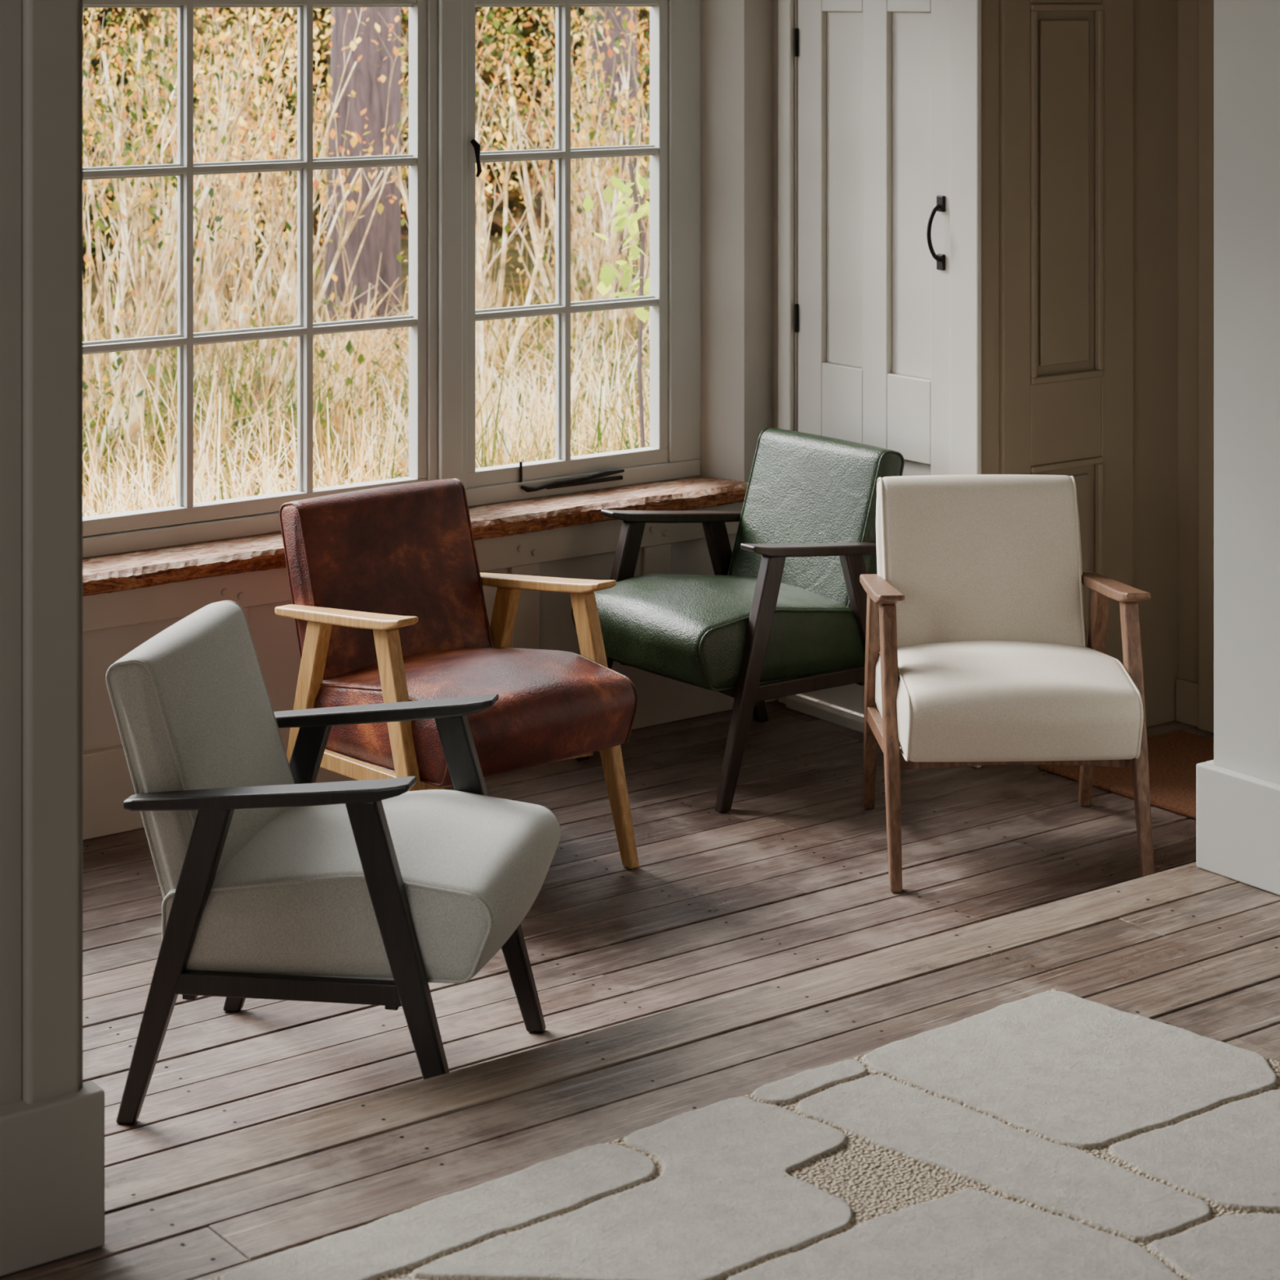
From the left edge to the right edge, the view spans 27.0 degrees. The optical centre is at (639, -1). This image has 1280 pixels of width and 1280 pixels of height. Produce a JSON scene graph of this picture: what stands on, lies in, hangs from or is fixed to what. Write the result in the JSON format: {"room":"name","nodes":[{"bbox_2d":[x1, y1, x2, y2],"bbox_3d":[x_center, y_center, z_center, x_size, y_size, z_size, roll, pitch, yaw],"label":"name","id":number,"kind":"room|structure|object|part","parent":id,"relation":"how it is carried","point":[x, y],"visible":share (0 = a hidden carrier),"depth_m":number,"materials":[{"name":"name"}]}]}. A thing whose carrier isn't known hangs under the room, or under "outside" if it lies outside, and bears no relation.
{"room":"living room","nodes":[
{"label":"living room","id":0,"kind":"room"},
{"bbox_2d":[83,0,773,751],"bbox_3d":[-1.555,0.720,5.924,4.730,2.900,0.300,0,0,-36],"label":"wall","id":1,"kind":"structure","parent":0,"point":[736,36],"depth_m":7.11,"materials":[{"name":"beige paint"}]},
{"bbox_2d":[83,0,426,536],"bbox_3d":[-1.830,0.425,5.733,3.196,1.610,0.044,0,0,-36],"label":"window","id":2,"kind":"structure","parent":1,"relation":"in","point":[186,511],"depth_m":6.47,"materials":[{"name":"paint"}]},
{"bbox_2d":[83,0,438,558],"bbox_3d":[-1.824,0.424,5.755,3.275,1.708,0.092,0,0,-36],"label":"frame","id":3,"kind":"object","parent":1,"relation":"attached to","point":[97,545],"visible":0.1,"depth_m":6.66,"materials":[{"name":"paint"}]},
{"bbox_2d":[83,475,748,596],"bbox_3d":[-1.408,1.300,5.894,4.132,0.047,0.202,0,0,-36],"label":"window sill","id":4,"kind":"structure","parent":1,"relation":"attached to","point":[107,574],"depth_m":6.57,"materials":[{"name":"brown wood"}]},
{"bbox_2d":[83,502,777,839],"bbox_3d":[-1.498,1.597,5.763,4.630,0.545,0.026,0,0,-36],"label":"wainscoting","id":5,"kind":"structure","parent":1,"relation":"attached to","point":[108,783],"depth_m":6.58,"materials":[{"name":"beige wood"}]},
{"bbox_2d":[438,0,462,483],"bbox_3d":[-0.474,0.424,6.682,0.066,1.708,0.018,0,0,-36],"label":"trim","id":6,"kind":"structure","parent":1,"relation":"attached to","point":[450,11],"depth_m":6.67,"materials":[{"name":"paint"}]},
{"bbox_2d":[466,0,667,488],"bbox_3d":[-0.195,0.426,6.939,0.640,1.613,0.044,0,0,-36],"label":"window","id":7,"kind":"structure","parent":1,"relation":"in","point":[564,464],"depth_m":6.93,"materials":[{"name":"paint"}]},
{"bbox_2d":[470,138,482,177],"bbox_3d":[-0.412,0.398,6.727,0.020,0.096,0.034,0,0,-36],"label":"fastener","id":8,"kind":"object","parent":7,"relation":"attached to","point":[477,147],"visible":1,"depth_m":6.72,"materials":[{"name":"black metal"}]},
{"bbox_2d":[520,469,624,492],"bbox_3d":[-0.172,1.242,6.903,0.322,0.030,0.020,0,0,-36],"label":"stay bar","id":9,"kind":"object","parent":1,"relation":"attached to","point":[606,473],"visible":1,"depth_m":6.90,"materials":[{"name":"black metal"}]},
{"bbox_2d":[462,0,700,506],"bbox_3d":[-0.185,0.424,6.964,0.800,1.708,0.092,0,0,-36],"label":"frame","id":10,"kind":"object","parent":1,"relation":"attached to","point":[683,15],"visible":0.51,"depth_m":7.12,"materials":[{"name":"paint"}]},
{"bbox_2d":[794,28,798,332],"bbox_3d":[0.415,0.477,7.067,0.014,0.805,0.005,0,0,-36],"label":"hinges","id":11,"kind":"object","parent":1,"relation":"attached to","point":[796,30],"visible":1,"depth_m":7.06,"materials":[{"name":"black metal"}]},
{"bbox_2d":[773,0,820,702],"bbox_3d":[0.610,0.570,6.931,0.150,2.600,0.749,0,0,-36],"label":"door frame","id":12,"kind":"structure","parent":1,"relation":"in","point":[775,2],"depth_m":7.13,"materials":[{"name":"white wood"}]},
{"bbox_2d":[798,0,950,714],"bbox_3d":[0.610,0.849,6.842,0.036,1.978,0.599,0,0,-36],"label":"door","id":13,"kind":"structure","parent":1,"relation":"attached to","point":[874,75],"depth_m":6.83,"materials":[{"name":"paint"}]},
{"bbox_2d":[936,195,945,270],"bbox_3d":[0.747,0.578,6.621,0.010,0.185,0.026,0,0,-36],"label":"plates","id":14,"kind":"object","parent":13,"relation":"attached to","point":[940,200],"visible":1,"depth_m":6.61,"materials":[{"name":"black metal"}]},
{"bbox_2d":[926,204,940,262],"bbox_3d":[0.727,0.578,6.606,0.042,0.143,0.011,0,0,-36],"label":"handle","id":15,"kind":"object","parent":14,"relation":"attached to","point":[937,206],"depth_m":6.60,"materials":[{"name":"black metal"}]},
{"bbox_2d":[220,525,668,599],"bbox_3d":[-1.516,1.373,5.741,3.950,0.033,0.006,0,0,-36],"label":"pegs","id":16,"kind":"object","parent":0,"point":[224,592],"depth_m":6.64,"materials":[{"name":"beige wood"}]},
{"bbox_2d":[519,461,522,482],"bbox_3d":[-0.305,1.206,6.823,0.008,0.052,0.008,0,0,-36],"label":"pegs","id":17,"kind":"object","parent":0,"point":[520,462],"depth_m":6.82,"materials":[{"name":"black metal"}]},
{"bbox_2d":[546,475,622,488],"bbox_3d":[-0.143,1.253,6.933,0.240,0.010,0.009,0,0,-36],"label":"plate","id":18,"kind":"object","parent":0,"point":[616,477],"depth_m":6.94,"materials":[{"name":"black metal"}]},
{"bbox_2d":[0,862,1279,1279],"bbox_3d":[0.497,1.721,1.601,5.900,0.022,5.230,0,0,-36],"label":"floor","id":19,"kind":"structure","parent":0,"point":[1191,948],"depth_m":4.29,"materials":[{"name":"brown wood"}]},
{"bbox_2d":[208,989,1279,1279],"bbox_3d":[0.280,1.701,3.393,2.521,0.014,1.440,0,0,-36],"label":"rug","id":20,"kind":"object","parent":19,"relation":"on","point":[1052,1134],"visible":1,"depth_m":3.83,"materials":[{"name":"fabric"}]},
{"bbox_2d":[83,700,1213,1169],"bbox_3d":[-0.500,1.881,5.310,5.700,0.022,2.176,0,0,-36],"label":"floor","id":21,"kind":"structure","parent":0,"point":[792,879],"depth_m":5.55,"materials":[{"name":"brown wood"}]},
{"bbox_2d":[105,600,560,1124],"bbox_3d":[-0.514,1.485,4.636,0.693,0.769,0.590,0,0,12],"label":"armchair","id":22,"kind":"object","parent":21,"relation":"on","point":[276,882],"visible":1,"depth_m":4.44,"materials":[{"name":"grey fabric"}]},
{"bbox_3d":[-0.771,1.599,4.428,0.204,0.541,0.033,0,0,12],"label":"leg","id":23,"kind":"part","parent":22,"relation":"part of","materials":[{"name":"black wood"}]},
{"bbox_3d":[-0.699,1.642,4.674,0.022,0.036,0.500,0,0,12],"label":"cross rail","id":24,"kind":"part","parent":22,"relation":"part of","materials":[{"name":"black wood"}]},
{"bbox_2d":[109,601,293,895],"bbox_3d":[-0.742,1.351,4.683,0.228,0.500,0.471,0,0,12],"label":"cushion","id":25,"kind":"object","parent":22,"relation":"on","point":[192,705],"depth_m":4.56,"materials":[{"name":"grey fabric"}]},
{"bbox_3d":[-0.613,1.307,4.388,0.500,0.078,0.064,0,0,12],"label":"armrest","id":26,"kind":"part","parent":22,"relation":"part of","materials":[{"name":"black wood"}]},
{"bbox_3d":[-0.669,1.599,4.928,0.204,0.541,0.033,0,0,12],"label":"leg","id":27,"kind":"part","parent":22,"relation":"part of","materials":[{"name":"black wood"}]},
{"bbox_3d":[-0.575,1.623,4.386,0.428,0.046,0.020,0,0,12],"label":"rail","id":28,"kind":"part","parent":22,"relation":"part of","materials":[{"name":"black wood"}]},
{"bbox_2d":[165,789,560,979],"bbox_3d":[-0.462,1.518,4.625,0.585,0.211,0.511,0,0,12],"label":"seat cushion","id":29,"kind":"object","parent":22,"relation":"on","point":[286,895],"depth_m":4.41,"materials":[{"name":"grey fabric"}]},
{"bbox_3d":[-0.508,1.307,4.903,0.500,0.078,0.064,0,0,12],"label":"armrest","id":30,"kind":"part","parent":22,"relation":"part of","materials":[{"name":"black wood"}]},
{"bbox_3d":[-0.357,1.632,4.604,0.022,0.036,0.500,0,0,12],"label":"cross rail","id":31,"kind":"part","parent":22,"relation":"part of","materials":[{"name":"black wood"}]},
{"bbox_3d":[-0.379,1.585,4.339,0.204,0.570,0.033,0,0,12],"label":"leg","id":32,"kind":"part","parent":22,"relation":"part of","materials":[{"name":"black wood"}]},
{"bbox_3d":[-0.273,1.585,4.856,0.204,0.570,0.033,0,0,12],"label":"leg","id":33,"kind":"part","parent":22,"relation":"part of","materials":[{"name":"black wood"}]},
{"bbox_2d":[275,478,639,869],"bbox_3d":[-0.404,1.485,5.796,0.590,0.769,0.693,0,0,-40],"label":"armchair","id":34,"kind":"object","parent":21,"relation":"on","point":[386,583],"visible":0.87,"depth_m":5.79,"materials":[{"name":"brown leather"}]},
{"bbox_3d":[-0.734,1.599,5.790,0.033,0.541,0.204,0,0,-40],"label":"leg","id":35,"kind":"part","parent":34,"relation":"part of","materials":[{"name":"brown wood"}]},
{"bbox_3d":[-0.634,1.307,5.662,0.064,0.078,0.500,0,0,-40],"label":"armrest","id":36,"kind":"part","parent":34,"relation":"part of","materials":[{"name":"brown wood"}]},
{"bbox_3d":[-0.605,1.623,5.636,0.020,0.046,0.428,0,0,-40],"label":"rail","id":37,"kind":"part","parent":34,"relation":"part of","materials":[{"name":"brown wood"}]},
{"bbox_2d":[281,478,490,679],"bbox_3d":[-0.554,1.351,5.973,0.471,0.500,0.228,0,0,-40],"label":"cushion","id":38,"kind":"object","parent":34,"relation":"on","point":[407,549],"depth_m":5.94,"materials":[{"name":"brown leather"}]},
{"bbox_3d":[-0.480,1.585,5.479,0.034,0.570,0.204,0,0,-40],"label":"leg","id":39,"kind":"part","parent":34,"relation":"part of","materials":[{"name":"brown wood"}]},
{"bbox_2d":[313,646,635,786],"bbox_3d":[-0.369,1.518,5.755,0.511,0.211,0.585,0,0,-40],"label":"seat cushion","id":40,"kind":"object","parent":34,"relation":"on","point":[552,705],"depth_m":5.61,"materials":[{"name":"brown leather"}]},
{"bbox_3d":[-0.345,1.599,6.122,0.033,0.541,0.204,0,0,-40],"label":"leg","id":41,"kind":"part","parent":34,"relation":"part of","materials":[{"name":"brown wood"}]},
{"bbox_3d":[-0.299,1.632,5.673,0.500,0.036,0.022,0,0,-40],"label":"cross rail","id":42,"kind":"part","parent":34,"relation":"part of","materials":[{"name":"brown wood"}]},
{"bbox_3d":[-0.234,1.307,6.002,0.064,0.078,0.500,0,0,-40],"label":"armrest","id":43,"kind":"part","parent":34,"relation":"part of","materials":[{"name":"brown wood"}]},
{"bbox_3d":[-0.078,1.585,5.821,0.034,0.570,0.204,0,0,-40],"label":"leg","id":44,"kind":"part","parent":34,"relation":"part of","materials":[{"name":"brown wood"}]},
{"bbox_2d":[571,427,904,812],"bbox_3d":[0.241,1.485,6.540,0.693,0.769,0.590,0,0,-39],"label":"armchair","id":45,"kind":"object","parent":21,"relation":"on","point":[782,613],"visible":0.85,"depth_m":6.42,"materials":[{"name":"green leather"}]},
{"bbox_3d":[-0.073,1.585,6.625,0.204,0.570,0.033,0,0,-39],"label":"leg","id":46,"kind":"part","parent":45,"relation":"part of","materials":[{"name":"brown wood"}]},
{"bbox_3d":[0.114,1.307,6.774,0.500,0.078,0.064,0,0,-39],"label":"armrest","id":47,"kind":"part","parent":45,"relation":"part of","materials":[{"name":"brown wood"}]},
{"bbox_3d":[0.116,1.632,6.439,0.022,0.036,0.500,0,0,-39],"label":"cross rail","id":48,"kind":"part","parent":45,"relation":"part of","materials":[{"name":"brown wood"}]},
{"bbox_2d":[573,573,865,690],"bbox_3d":[0.200,1.518,6.506,0.585,0.211,0.511,0,0,-39],"label":"seat cushion","id":49,"kind":"object","parent":45,"relation":"on","point":[697,630],"depth_m":6.33,"materials":[{"name":"green leather"}]},
{"bbox_3d":[0.246,1.599,6.870,0.204,0.541,0.033,0,0,-39],"label":"leg","id":50,"kind":"part","parent":45,"relation":"part of","materials":[{"name":"brown wood"}]},
{"bbox_3d":[0.256,1.585,6.214,0.204,0.570,0.033,0,0,-39],"label":"leg","id":51,"kind":"part","parent":45,"relation":"part of","materials":[{"name":"brown wood"}]},
{"bbox_3d":[0.442,1.307,6.364,0.500,0.078,0.064,0,0,-39],"label":"armrest","id":52,"kind":"part","parent":45,"relation":"part of","materials":[{"name":"brown wood"}]},
{"bbox_3d":[0.409,1.623,6.344,0.428,0.046,0.020,0,0,-39],"label":"rail","id":53,"kind":"part","parent":45,"relation":"part of","materials":[{"name":"brown wood"}]},
{"bbox_2d":[728,427,902,606],"bbox_3d":[0.423,1.351,6.685,0.228,0.500,0.471,0,0,-39],"label":"cushion","id":54,"kind":"object","parent":45,"relation":"on","point":[802,487],"depth_m":6.64,"materials":[{"name":"green leather"}]},
{"bbox_3d":[0.565,1.599,6.472,0.204,0.541,0.033,0,0,-39],"label":"leg","id":55,"kind":"part","parent":45,"relation":"part of","materials":[{"name":"brown wood"}]},
{"bbox_3d":[0.389,1.642,6.658,0.022,0.036,0.500,0,0,-39],"label":"cross rail","id":56,"kind":"part","parent":45,"relation":"part of","materials":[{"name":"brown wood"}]},
{"bbox_2d":[859,474,1154,892],"bbox_3d":[0.793,1.485,5.895,0.590,0.769,0.693,0,0,-2],"label":"armchair","id":57,"kind":"object","parent":21,"relation":"on","point":[977,652],"visible":1,"depth_m":5.97,"materials":[{"name":"beige fabric"}]},
{"bbox_3d":[0.529,1.599,6.094,0.033,0.541,0.204,0,0,-2],"label":"leg","id":58,"kind":"part","parent":57,"relation":"part of","materials":[{"name":"brown wood"}]},
{"bbox_3d":[0.535,1.623,5.893,0.020,0.046,0.428,0,0,-2],"label":"rail","id":59,"kind":"part","parent":57,"relation":"part of","materials":[{"name":"brown wood"}]},
{"bbox_3d":[0.528,1.307,5.931,0.064,0.078,0.500,0,0,-2],"label":"armrest","id":60,"kind":"part","parent":57,"relation":"part of","materials":[{"name":"brown wood"}]},
{"bbox_3d":[0.537,1.585,5.692,0.033,0.570,0.204,0,0,-2],"label":"leg","id":61,"kind":"part","parent":57,"relation":"part of","materials":[{"name":"brown wood"}]},
{"bbox_2d":[875,474,1087,647],"bbox_3d":[0.783,1.351,6.127,0.471,0.500,0.228,0,0,-2],"label":"cushion","id":62,"kind":"object","parent":57,"relation":"on","point":[972,557],"depth_m":6.10,"materials":[{"name":"beige fabric"}]},
{"bbox_2d":[875,640,1140,761],"bbox_3d":[0.795,1.518,5.841,0.511,0.211,0.585,0,0,-2],"label":"seat cushion","id":63,"kind":"object","parent":57,"relation":"on","point":[946,700],"depth_m":5.59,"materials":[{"name":"beige fabric"}]},
{"bbox_3d":[0.799,1.632,5.734,0.500,0.036,0.022,0,0,-2],"label":"cross rail","id":64,"kind":"part","parent":57,"relation":"part of","materials":[{"name":"brown wood"}]},
{"bbox_3d":[1.039,1.599,6.115,0.033,0.541,0.204,0,0,-2],"label":"leg","id":65,"kind":"part","parent":57,"relation":"part of","materials":[{"name":"brown wood"}]},
{"bbox_3d":[1.053,1.307,5.952,0.064,0.078,0.500,0,0,-2],"label":"armrest","id":66,"kind":"part","parent":57,"relation":"part of","materials":[{"name":"brown wood"}]},
{"bbox_3d":[1.050,1.623,5.914,0.020,0.046,0.428,0,0,-2],"label":"rail","id":67,"kind":"part","parent":57,"relation":"part of","materials":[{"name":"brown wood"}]},
{"bbox_3d":[1.064,1.585,5.714,0.033,0.570,0.204,0,0,-2],"label":"leg","id":68,"kind":"part","parent":57,"relation":"part of","materials":[{"name":"brown wood"}]},
{"bbox_2d":[1038,729,1213,819],"bbox_3d":[1.394,1.863,6.340,0.510,0.014,0.750,0,0,-36],"label":"doormat","id":69,"kind":"object","parent":21,"relation":"on","point":[1174,757],"visible":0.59,"depth_m":6.42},
{"bbox_2d":[981,0,1177,765],"bbox_3d":[1.085,0.570,6.759,0.710,2.600,0.090,0,0,-36],"label":"wall alcove","id":70,"kind":"structure","parent":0,"point":[1155,22],"depth_m":6.86,"materials":[{"name":"brown wood"}]},
{"bbox_2d":[777,0,981,768],"bbox_3d":[0.592,0.825,6.800,0.035,2.090,0.767,0,0,-36],"label":"door frame","id":71,"kind":"structure","parent":70,"relation":"attached to","point":[965,15],"depth_m":6.55,"materials":[{"name":"white wood"}]},
{"bbox_2d":[1000,0,1133,665],"bbox_3d":[1.074,0.820,6.681,0.460,2.100,0.020,0,0,-36],"label":"panelling","id":72,"kind":"object","parent":70,"relation":"attached to","point":[1065,420],"visible":0.64,"depth_m":6.68,"materials":[{"name":"paint"}]},
{"bbox_2d":[1177,0,1198,683],"bbox_3d":[1.806,0.570,6.557,0.210,2.600,1.290,0,0,-36],"label":"wall","id":73,"kind":"structure","parent":0,"point":[1188,10],"depth_m":6.91,"materials":[{"name":"paint"}]},
{"bbox_2d":[1176,0,1213,733],"bbox_3d":[1.724,0.770,6.469,0.025,2.200,1.125,0,0,-36],"label":"trim","id":74,"kind":"structure","parent":73,"relation":"attached to","point":[1194,701],"depth_m":6.82,"materials":[{"name":"paint"}]},
{"bbox_2d":[1213,0,1279,784],"bbox_3d":[3.173,0.570,3.558,1.270,2.600,5.160,0,0,-36],"label":"wall","id":75,"kind":"structure","parent":0,"point":[1246,33],"depth_m":5.19,"materials":[{"name":"paint"}]},
{"bbox_2d":[1195,760,1279,895],"bbox_3d":[3.131,1.607,3.543,1.235,0.205,5.185,0,0,-36],"label":"baseboard","id":76,"kind":"structure","parent":75,"relation":"attached to","point":[1237,814],"depth_m":5.17,"materials":[{"name":"paint"}]},
{"bbox_3d":[-2.108,0.490,2.819,3.155,2.440,0.180,0,0,-36],"label":"wall","id":77,"kind":"structure","parent":0,"visible":0},
{"bbox_2d":[0,0,83,1106],"bbox_3d":[-2.098,0.490,2.815,3.165,2.440,0.198,0,0,-36],"label":"lining","id":78,"kind":"object","parent":77,"relation":"attached to","point":[11,11],"visible":0.4,"depth_m":3.62,"materials":[{"name":"paint"}]},
{"bbox_2d":[22,0,79,1103],"bbox_3d":[-0.806,0.490,3.649,0.076,2.440,0.030,0,0,-36],"label":"trim","id":79,"kind":"structure","parent":77,"relation":"attached to","point":[50,28],"depth_m":3.63,"materials":[{"name":"paint"}]},
{"bbox_2d":[0,1080,104,1276],"bbox_3d":[-2.028,1.603,2.736,3.184,0.214,0.048,0,0,-36],"label":"baseboard","id":80,"kind":"structure","parent":77,"relation":"attached to","point":[52,1150],"depth_m":3.62,"materials":[{"name":"paint"}]},
{"label":"outside","id":81,"kind":"structure","parent":0,"visible":0},
{"bbox_2d":[83,6,649,515],"bbox_3d":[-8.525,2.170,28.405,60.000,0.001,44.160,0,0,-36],"label":"ground","id":82,"kind":"structure","parent":81,"point":[512,252],"depth_m":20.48,"materials":[{"name":"beige plant"}]},
{"bbox_2d":[318,7,403,368],"bbox_3d":[-1.654,-0.977,15.804,0.525,6.310,0.525,0,0,-36],"label":"trunk","id":83,"kind":"object","parent":82,"relation":"on","point":[383,237],"visible":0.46,"depth_m":15.65,"materials":[{"name":"brown plant"}]},
{"bbox_2d":[83,6,649,275],"bbox_3d":[-1.373,-1.080,25.452,32.151,6.500,5.114,0,0,-36],"label":"foliage","id":84,"kind":"object","parent":82,"relation":"on","point":[513,197],"visible":0.08,"depth_m":23.69,"materials":[{"name":"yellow plant"}]},
{"bbox_2d":[83,352,649,516],"bbox_3d":[-0.491,1.721,9.485,5.665,0.897,2.513,0,0,-36],"label":"grass tufts","id":85,"kind":"object","parent":82,"relation":"on","point":[88,509],"visible":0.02,"depth_m":9.32,"materials":[{"name":"beige plant"}]},
{"bbox_2d":[573,163,649,448],"bbox_3d":[-0.007,1.344,8.496,0.442,1.651,0.341,0,0,-36],"label":"climbing plant","id":86,"kind":"object","parent":82,"relation":"on","point":[633,222],"visible":0.59,"depth_m":8.50,"materials":[{"name":"green plant"}]},
{"bbox_3d":[-0.003,1.345,8.528,0.090,1.650,0.040,0,0,-36],"label":"stem","id":87,"kind":"part","parent":86,"relation":"part of","materials":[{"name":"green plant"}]},
{"bbox_2d":[589,6,647,322],"bbox_3d":[-0.171,-0.981,18.059,0.420,6.302,0.443,0,0,-36],"label":"tree","id":88,"kind":"object","parent":82,"relation":"on","point":[608,63],"visible":0.11,"depth_m":17.92,"materials":[{"name":"brown plant"}]}
]}

